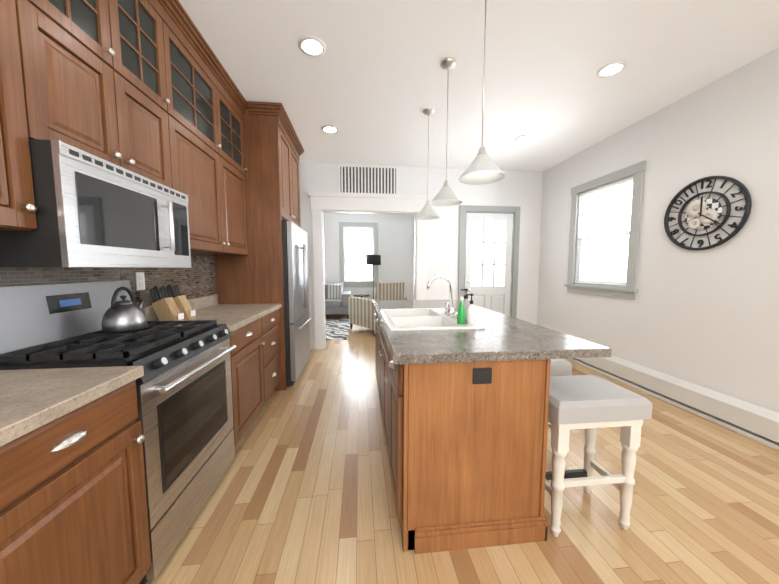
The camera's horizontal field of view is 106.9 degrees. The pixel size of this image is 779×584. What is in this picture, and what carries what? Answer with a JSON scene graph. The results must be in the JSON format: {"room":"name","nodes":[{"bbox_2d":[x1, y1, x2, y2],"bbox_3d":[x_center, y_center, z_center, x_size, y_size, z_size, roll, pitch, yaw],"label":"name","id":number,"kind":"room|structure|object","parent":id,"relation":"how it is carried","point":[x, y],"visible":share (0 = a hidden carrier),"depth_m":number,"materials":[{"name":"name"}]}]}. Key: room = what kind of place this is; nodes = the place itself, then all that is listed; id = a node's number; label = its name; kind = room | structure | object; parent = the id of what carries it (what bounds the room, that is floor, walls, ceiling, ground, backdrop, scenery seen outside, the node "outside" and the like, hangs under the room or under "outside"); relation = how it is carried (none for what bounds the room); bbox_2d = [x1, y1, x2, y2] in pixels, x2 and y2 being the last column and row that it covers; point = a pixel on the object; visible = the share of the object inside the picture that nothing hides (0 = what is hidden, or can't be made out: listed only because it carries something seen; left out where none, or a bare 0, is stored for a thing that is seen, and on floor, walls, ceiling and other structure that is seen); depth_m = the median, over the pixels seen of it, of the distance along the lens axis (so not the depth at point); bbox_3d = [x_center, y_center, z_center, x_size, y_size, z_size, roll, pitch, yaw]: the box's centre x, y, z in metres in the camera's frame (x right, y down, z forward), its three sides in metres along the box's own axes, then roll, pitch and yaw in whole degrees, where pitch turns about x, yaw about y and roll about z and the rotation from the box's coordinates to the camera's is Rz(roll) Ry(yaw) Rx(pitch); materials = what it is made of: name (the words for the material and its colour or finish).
{"room":"kitchen","nodes":[
{"label":"kitchen","id":0,"kind":"room"},
{"bbox_2d":[324,213,413,299],"bbox_3d":[-0.779,-0.814,8.149,6.600,2.840,0.100,0,5,-6],"label":"wall","id":1,"kind":"structure","parent":0,"point":[396,242],"depth_m":8.13,"materials":[{"name":"white paint"}]},
{"bbox_2d":[339,222,378,286],"bbox_3d":[-0.856,-1.030,8.093,1.120,1.800,0.141,0,5,-6],"label":"living room window","id":2,"kind":"structure","parent":1,"relation":"in","point":[358,242],"depth_m":8.11,"materials":[{"name":"white glass"}]},
{"bbox_2d":[299,163,542,349],"bbox_3d":[0.299,-0.528,4.642,4.610,2.840,0.120,0,5,-6],"label":"wall","id":3,"kind":"structure","parent":0,"point":[523,190],"depth_m":4.63,"materials":[{"name":"white paint"}]},
{"bbox_2d":[338,164,397,193],"bbox_3d":[-0.320,-1.706,4.413,0.910,0.445,0.017,0,5,-6],"label":"air vent","id":4,"kind":"object","parent":3,"relation":"in","point":[352,178],"visible":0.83,"depth_m":4.41,"materials":[{"name":"grey metal"}]},
{"bbox_2d":[308,192,428,349],"bbox_3d":[-0.308,-0.308,4.582,1.845,2.410,0.192,0,5,-6],"label":"trim","id":5,"kind":"structure","parent":3,"relation":"attached to","point":[366,203],"depth_m":4.46,"materials":[{"name":"white paint"}]},
{"bbox_2d":[464,213,512,315],"bbox_3d":[1.623,-0.197,4.726,0.788,2.146,0.106,0,5,-6],"label":"entry door","id":6,"kind":"structure","parent":3,"relation":"in","point":[488,255],"depth_m":4.72,"materials":[{"name":"white paint"}]},
{"bbox_2d":[458,205,519,317],"bbox_3d":[1.614,-0.255,4.789,1.010,2.270,0.140,0,5,-6],"label":"door frame","id":7,"kind":"structure","parent":3,"relation":"attached to","point":[464,209],"depth_m":4.68,"materials":[{"name":"grey paint"}]},
{"bbox_2d":[146,314,778,583],"bbox_3d":[-0.245,1.075,3.063,6.600,0.100,10.800,0,5,-6],"label":"floor","id":8,"kind":"structure","parent":0,"point":[302,493],"depth_m":1.52,"materials":[{"name":"brown wood"}]},
{"bbox_2d":[0,380,150,583],"bbox_3d":[-1.202,0.773,0.777,0.612,0.874,0.594,0,5,-6],"label":"base cabinet","id":9,"kind":"object","parent":8,"relation":"on","point":[73,504],"visible":0.96,"depth_m":0.83,"materials":[{"name":"brown wood"}]},
{"bbox_2d":[0,366,143,446],"bbox_3d":[-1.082,0.354,-0.333,0.632,0.140,2.753,0,5,-6],"label":"countertop","id":10,"kind":"structure","parent":9,"relation":"on","point":[31,400],"depth_m":0.85,"materials":[{"name":"beige stone"}]},
{"bbox_2d":[0,280,235,583],"bbox_3d":[-1.236,0.555,1.436,0.660,1.200,0.750,0,5,-6],"label":"range","id":11,"kind":"object","parent":8,"relation":"on","point":[184,398],"visible":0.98,"depth_m":1.29,"materials":[{"name":"silver metal"}]},
{"bbox_2d":[101,286,147,332],"bbox_3d":[-1.358,0.081,1.496,0.174,0.224,0.213,0,5,-6],"label":"kettle","id":12,"kind":"object","parent":11,"relation":"on","point":[123,315],"visible":1,"depth_m":1.43,"materials":[{"name":"silver metal"}]},
{"bbox_2d":[230,309,281,445],"bbox_3d":[-1.351,0.641,2.388,0.643,0.874,1.143,0,5,-6],"label":"base cabinet","id":13,"kind":"object","parent":8,"relation":"on","point":[255,358],"visible":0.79,"depth_m":2.22,"materials":[{"name":"brown wood"}]},
{"bbox_2d":[142,294,281,331],"bbox_3d":[-1.357,0.136,2.346,0.632,0.140,1.143,0,5,-6],"label":"countertop","id":14,"kind":"structure","parent":13,"relation":"on","point":[233,317],"depth_m":2.37,"materials":[{"name":"beige stone"}]},
{"bbox_2d":[150,286,184,320],"bbox_3d":[-1.464,0.080,1.899,0.169,0.242,0.080,0,5,-6],"label":"knife block","id":15,"kind":"object","parent":14,"relation":"on","point":[164,305],"visible":0.94,"depth_m":1.87,"materials":[{"name":"brown wood"}]},
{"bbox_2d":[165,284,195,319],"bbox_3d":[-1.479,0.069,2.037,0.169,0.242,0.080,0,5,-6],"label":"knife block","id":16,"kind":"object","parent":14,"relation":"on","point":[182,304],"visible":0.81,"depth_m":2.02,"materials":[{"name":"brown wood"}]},
{"bbox_2d":[215,101,303,390],"bbox_3d":[-1.429,-0.423,3.374,0.705,2.836,1.115,0,5,-6],"label":"tall cabinet","id":17,"kind":"object","parent":8,"relation":"on","point":[273,150],"visible":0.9,"depth_m":2.88,"materials":[{"name":"brown wood"}]},
{"bbox_2d":[282,220,311,386],"bbox_3d":[-1.370,0.115,3.421,0.764,1.755,0.915,0,5,-6],"label":"fridge","id":18,"kind":"object","parent":8,"relation":"on","point":[297,319],"visible":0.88,"depth_m":3.09,"materials":[{"name":"silver metal"}]},
{"bbox_2d":[325,319,349,339],"bbox_3d":[-1.850,0.774,6.066,2.020,0.012,2.030,0,5,-6],"label":"rug","id":19,"kind":"object","parent":8,"relation":"on","point":[338,329],"visible":0.21,"depth_m":5.97,"materials":[{"name":"white fabric"}]},
{"bbox_2d":[325,283,350,318],"bbox_3d":[-2.041,0.213,7.538,2.050,0.891,0.920,0,5,-6],"label":"sofa","id":20,"kind":"object","parent":8,"relation":"on","point":[336,299],"visible":0.31,"depth_m":7.24,"materials":[{"name":"grey fabric"}]},
{"bbox_2d":[353,294,369,297],"bbox_3d":[-0.757,0.355,7.833,0.440,0.560,0.440,0,5,-6],"label":"side table","id":21,"kind":"object","parent":8,"relation":"on","point":[361,295],"visible":0.44,"depth_m":7.65,"materials":[{"name":"black plastic"}]},
{"bbox_2d":[366,255,380,298],"bbox_3d":[-0.430,-0.168,7.733,0.400,1.620,0.400,0,5,-6],"label":"floor lamp","id":22,"kind":"object","parent":8,"relation":"on","point":[373,260],"visible":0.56,"depth_m":7.52,"materials":[{"name":"black metal"}]},
{"bbox_2d":[348,282,406,335],"bbox_3d":[-0.228,0.288,5.952,0.880,1.000,0.939,-4,6,-41],"label":"armchair","id":23,"kind":"object","parent":8,"relation":"on","point":[361,311],"visible":0.48,"depth_m":5.60,"materials":[{"name":"beige fabric"}]},
{"bbox_2d":[374,312,550,553],"bbox_3d":[0.276,0.652,2.252,0.730,0.874,1.965,0,5,-6],"label":"kitchen island","id":24,"kind":"object","parent":8,"relation":"on","point":[467,460],"visible":0.88,"depth_m":1.30,"materials":[{"name":"brown wood"}]},
{"bbox_2d":[472,368,491,383],"bbox_3d":[0.407,0.368,1.268,0.085,0.070,0.008,0,5,-6],"label":"outlet","id":25,"kind":"object","parent":24,"relation":"attached to","point":[482,375],"visible":1,"depth_m":1.27,"materials":[{"name":"black plastic"}]},
{"bbox_2d":[373,300,611,363],"bbox_3d":[0.403,0.193,2.258,0.980,0.040,2.045,0,5,-6],"label":"island countertop","id":26,"kind":"structure","parent":24,"relation":"on","point":[501,337],"depth_m":1.39,"materials":[{"name":"stone"}]},
{"bbox_2d":[381,308,484,330],"bbox_3d":[0.246,0.273,2.090,0.560,0.198,0.820,0,5,-6],"label":"sink","id":27,"kind":"object","parent":26,"relation":"in","point":[411,319],"visible":0.42,"depth_m":2.07,"materials":[{"name":"white ceramic"}]},
{"bbox_2d":[457,296,465,323],"bbox_3d":[0.445,0.110,1.789,0.052,0.175,0.051,0,5,-6],"label":"dish soap","id":28,"kind":"object","parent":27,"relation":"on","point":[461,314],"visible":1,"depth_m":1.77,"materials":[{"name":"green plastic"}]},
{"bbox_2d":[461,289,469,321],"bbox_3d":[0.491,0.084,1.863,0.067,0.214,0.064,0,5,-6],"label":"soap dispenser","id":29,"kind":"object","parent":27,"relation":"on","point":[466,303],"visible":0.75,"depth_m":1.84,"materials":[{"name":"white plastic"}]},
{"bbox_2d":[466,293,475,324],"bbox_3d":[0.502,0.103,1.785,0.063,0.189,0.056,0,5,-6],"label":"clear soap dispenser","id":30,"kind":"object","parent":27,"relation":"on","point":[471,315],"visible":1,"depth_m":1.77,"materials":[{"name":"white plastic"}]},
{"bbox_2d":[426,275,457,318],"bbox_3d":[0.379,0.026,2.083,0.231,0.295,0.240,0,5,-6],"label":"faucet","id":31,"kind":"object","parent":26,"relation":"on","point":[450,312],"visible":0.96,"depth_m":2.07,"materials":[{"name":"silver metal"}]},
{"bbox_2d":[548,359,571,453],"bbox_3d":[0.925,0.772,2.014,0.460,0.675,0.330,0,5,-6],"label":"stool","id":32,"kind":"object","parent":8,"relation":"on","point":[561,367],"depth_m":1.85,"materials":[{"name":"white fabric"}]},
{"bbox_2d":[545,375,652,536],"bbox_3d":[0.959,0.815,1.486,0.460,0.675,0.330,0,5,-6],"label":"stool","id":33,"kind":"object","parent":8,"relation":"on","point":[590,404],"visible":0.73,"depth_m":1.35,"materials":[{"name":"white paint"}]},
{"bbox_2d":[178,0,778,170],"bbox_3d":[-0.245,-1.855,2.824,6.600,0.100,10.800,0,5,-6],"label":"ceiling","id":34,"kind":"structure","parent":0,"point":[370,84],"depth_m":2.24,"materials":[{"name":"white paint"}]},
{"bbox_2d":[298,36,325,56],"bbox_3d":[-0.546,-1.736,2.047,0.190,0.010,0.190,0,5,-6],"label":"recessed light","id":35,"kind":"object","parent":34,"relation":"in","point":[313,46],"visible":1,"depth_m":2.04,"materials":[{"name":"white paint"}]},
{"bbox_2d":[322,125,338,133],"bbox_3d":[-0.672,-1.835,3.266,0.190,0.010,0.190,0,5,-6],"label":"recessed light","id":36,"kind":"object","parent":34,"relation":"in","point":[330,129],"visible":1,"depth_m":3.26,"materials":[{"name":"white paint"}]},
{"bbox_2d":[415,108,439,219],"bbox_3d":[0.392,-1.286,2.936,0.254,1.048,0.254,0,5,-6],"label":"pendant light","id":37,"kind":"object","parent":34,"relation":"hanging from","point":[427,212],"visible":1,"depth_m":2.91,"materials":[{"name":"silver metal"}]},
{"bbox_2d":[430,58,461,205],"bbox_3d":[0.451,-1.232,2.261,0.254,1.048,0.254,0,5,-6],"label":"pendant light","id":38,"kind":"object","parent":34,"relation":"hanging from","point":[446,195],"visible":1,"depth_m":2.24,"materials":[{"name":"silver metal"}]},
{"bbox_2d":[459,0,504,184],"bbox_3d":[0.531,-1.180,1.628,0.254,1.048,0.254,0,5,-6],"label":"pendant light","id":39,"kind":"object","parent":34,"relation":"hanging from","point":[483,168],"visible":1,"depth_m":1.64,"materials":[{"name":"silver metal"}]},
{"bbox_2d":[515,135,531,141],"bbox_3d":[1.626,-1.854,3.501,0.190,0.010,0.190,0,5,-6],"label":"recessed light","id":40,"kind":"object","parent":34,"relation":"in","point":[524,138],"visible":1,"depth_m":3.49,"materials":[{"name":"white paint"}]},
{"bbox_2d":[597,61,626,77],"bbox_3d":[1.752,-1.755,2.281,0.190,0.010,0.190,0,5,-6],"label":"recessed light","id":41,"kind":"object","parent":34,"relation":"in","point":[611,69],"visible":1,"depth_m":2.27,"materials":[{"name":"white paint"}]},
{"bbox_2d":[537,47,778,412],"bbox_3d":[2.893,-0.269,1.460,0.100,2.840,7.000,0,5,-6],"label":"wall","id":42,"kind":"structure","parent":0,"point":[708,318],"depth_m":2.57,"materials":[{"name":"white paint"}]},
{"bbox_2d":[564,160,645,299],"bbox_3d":[2.646,-0.683,3.590,0.150,1.460,1.060,0,5,-6],"label":"window","id":43,"kind":"structure","parent":42,"relation":"in","point":[605,224],"depth_m":3.52,"materials":[{"name":"white glass"}]},
{"bbox_2d":[569,355,778,449],"bbox_3d":[2.823,1.040,1.333,0.080,0.250,6.290,0,5,-6],"label":"baseboard heater","id":44,"kind":"object","parent":42,"relation":"attached to","point":[754,422],"depth_m":2.51,"materials":[{"name":"white metal"}]},
{"bbox_2d":[664,176,751,249],"bbox_3d":[2.711,-0.676,2.508,0.035,0.620,0.620,0,5,-6],"label":"wall clock","id":45,"kind":"object","parent":42,"relation":"attached to","point":[702,213],"visible":1,"depth_m":2.48,"materials":[{"name":"black metal"}]},
{"bbox_3d":[-1.587,-0.227,0.943,0.100,2.840,6.880,0,5,-6],"label":"wall","id":46,"kind":"structure","parent":0,"visible":0},
{"bbox_2d":[0,0,36,230],"bbox_3d":[-1.332,-0.561,0.545,0.327,0.770,0.815,0,5,-6],"label":"upper cabinet","id":47,"kind":"object","parent":46,"relation":"attached to","point":[18,208],"visible":1,"depth_m":0.92,"materials":[{"name":"brown wood"}]},
{"bbox_2d":[27,0,42,11],"bbox_3d":[-1.335,-1.202,0.524,0.327,0.510,0.862,0,5,-6],"label":"upper cabinet","id":48,"kind":"object","parent":46,"relation":"attached to","point":[38,4],"depth_m":1.00,"materials":[{"name":"brown wood"}]},
{"bbox_2d":[147,0,247,120],"bbox_3d":[-1.326,-1.550,0.695,0.385,0.155,4.149,0,5,-6],"label":"crown molding","id":49,"kind":"structure","parent":48,"relation":"attached to","point":[176,19],"depth_m":1.96,"materials":[{"name":"brown wood"}]},
{"bbox_2d":[42,0,130,83],"bbox_3d":[-1.393,-1.247,1.084,0.327,0.510,0.480,0,5,-6],"label":"upper cabinet","id":50,"kind":"object","parent":46,"relation":"attached to","point":[98,25],"depth_m":1.24,"materials":[{"name":"brown wood"}]},
{"bbox_2d":[15,0,171,187],"bbox_3d":[-1.396,-0.778,1.311,0.358,0.462,0.750,0,5,-6],"label":"upper cabinet","id":51,"kind":"object","parent":46,"relation":"attached to","point":[78,95],"visible":0.75,"depth_m":1.17,"materials":[{"name":"brown wood"}]},
{"bbox_2d":[0,139,190,267],"bbox_3d":[-1.341,-0.331,1.353,0.450,0.430,0.746,0,5,-6],"label":"microwave","id":52,"kind":"object","parent":51,"relation":"attached to","point":[92,211],"visible":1,"depth_m":1.12,"materials":[{"name":"silver metal"}]},
{"bbox_2d":[0,253,216,306],"bbox_3d":[-1.488,0.061,0.558,0.008,0.468,4.650,0,5,-6],"label":"tile backsplash","id":53,"kind":"structure","parent":46,"relation":"attached to","point":[197,279],"depth_m":1.87,"materials":[{"name":"tile"}]},
{"bbox_2d":[135,272,144,289],"bbox_3d":[-1.616,-0.070,1.876,0.008,0.115,0.070,0,5,-6],"label":"outlet","id":54,"kind":"object","parent":53,"relation":"attached to","point":[140,280],"visible":1,"depth_m":1.87,"materials":[{"name":"white paint"}]},
{"bbox_2d":[123,0,178,119],"bbox_3d":[-1.431,-1.278,1.457,0.327,0.510,0.481,0,5,-6],"label":"upper cabinet","id":55,"kind":"object","parent":46,"relation":"attached to","point":[137,44],"depth_m":1.56,"materials":[{"name":"brown wood"}]},
{"bbox_2d":[175,36,226,159],"bbox_3d":[-1.481,-1.318,1.947,0.327,0.510,0.720,0,5,-6],"label":"upper cabinet","id":56,"kind":"object","parent":46,"relation":"attached to","point":[200,102],"depth_m":2.01,"materials":[{"name":"brown wood"}]},
{"bbox_2d":[168,114,247,254],"bbox_3d":[-1.493,-0.701,2.263,0.358,0.770,1.143,0,5,-6],"label":"upper cabinet","id":57,"kind":"object","parent":46,"relation":"attached to","point":[208,181],"visible":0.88,"depth_m":2.13,"materials":[{"name":"brown wood"}]},
{"bbox_2d":[223,97,246,174],"bbox_3d":[-1.537,-1.362,2.488,0.327,0.510,0.581,0,5,-6],"label":"upper cabinet","id":58,"kind":"object","parent":46,"relation":"attached to","point":[233,135],"depth_m":2.57,"materials":[{"name":"brown wood"}]}
]}

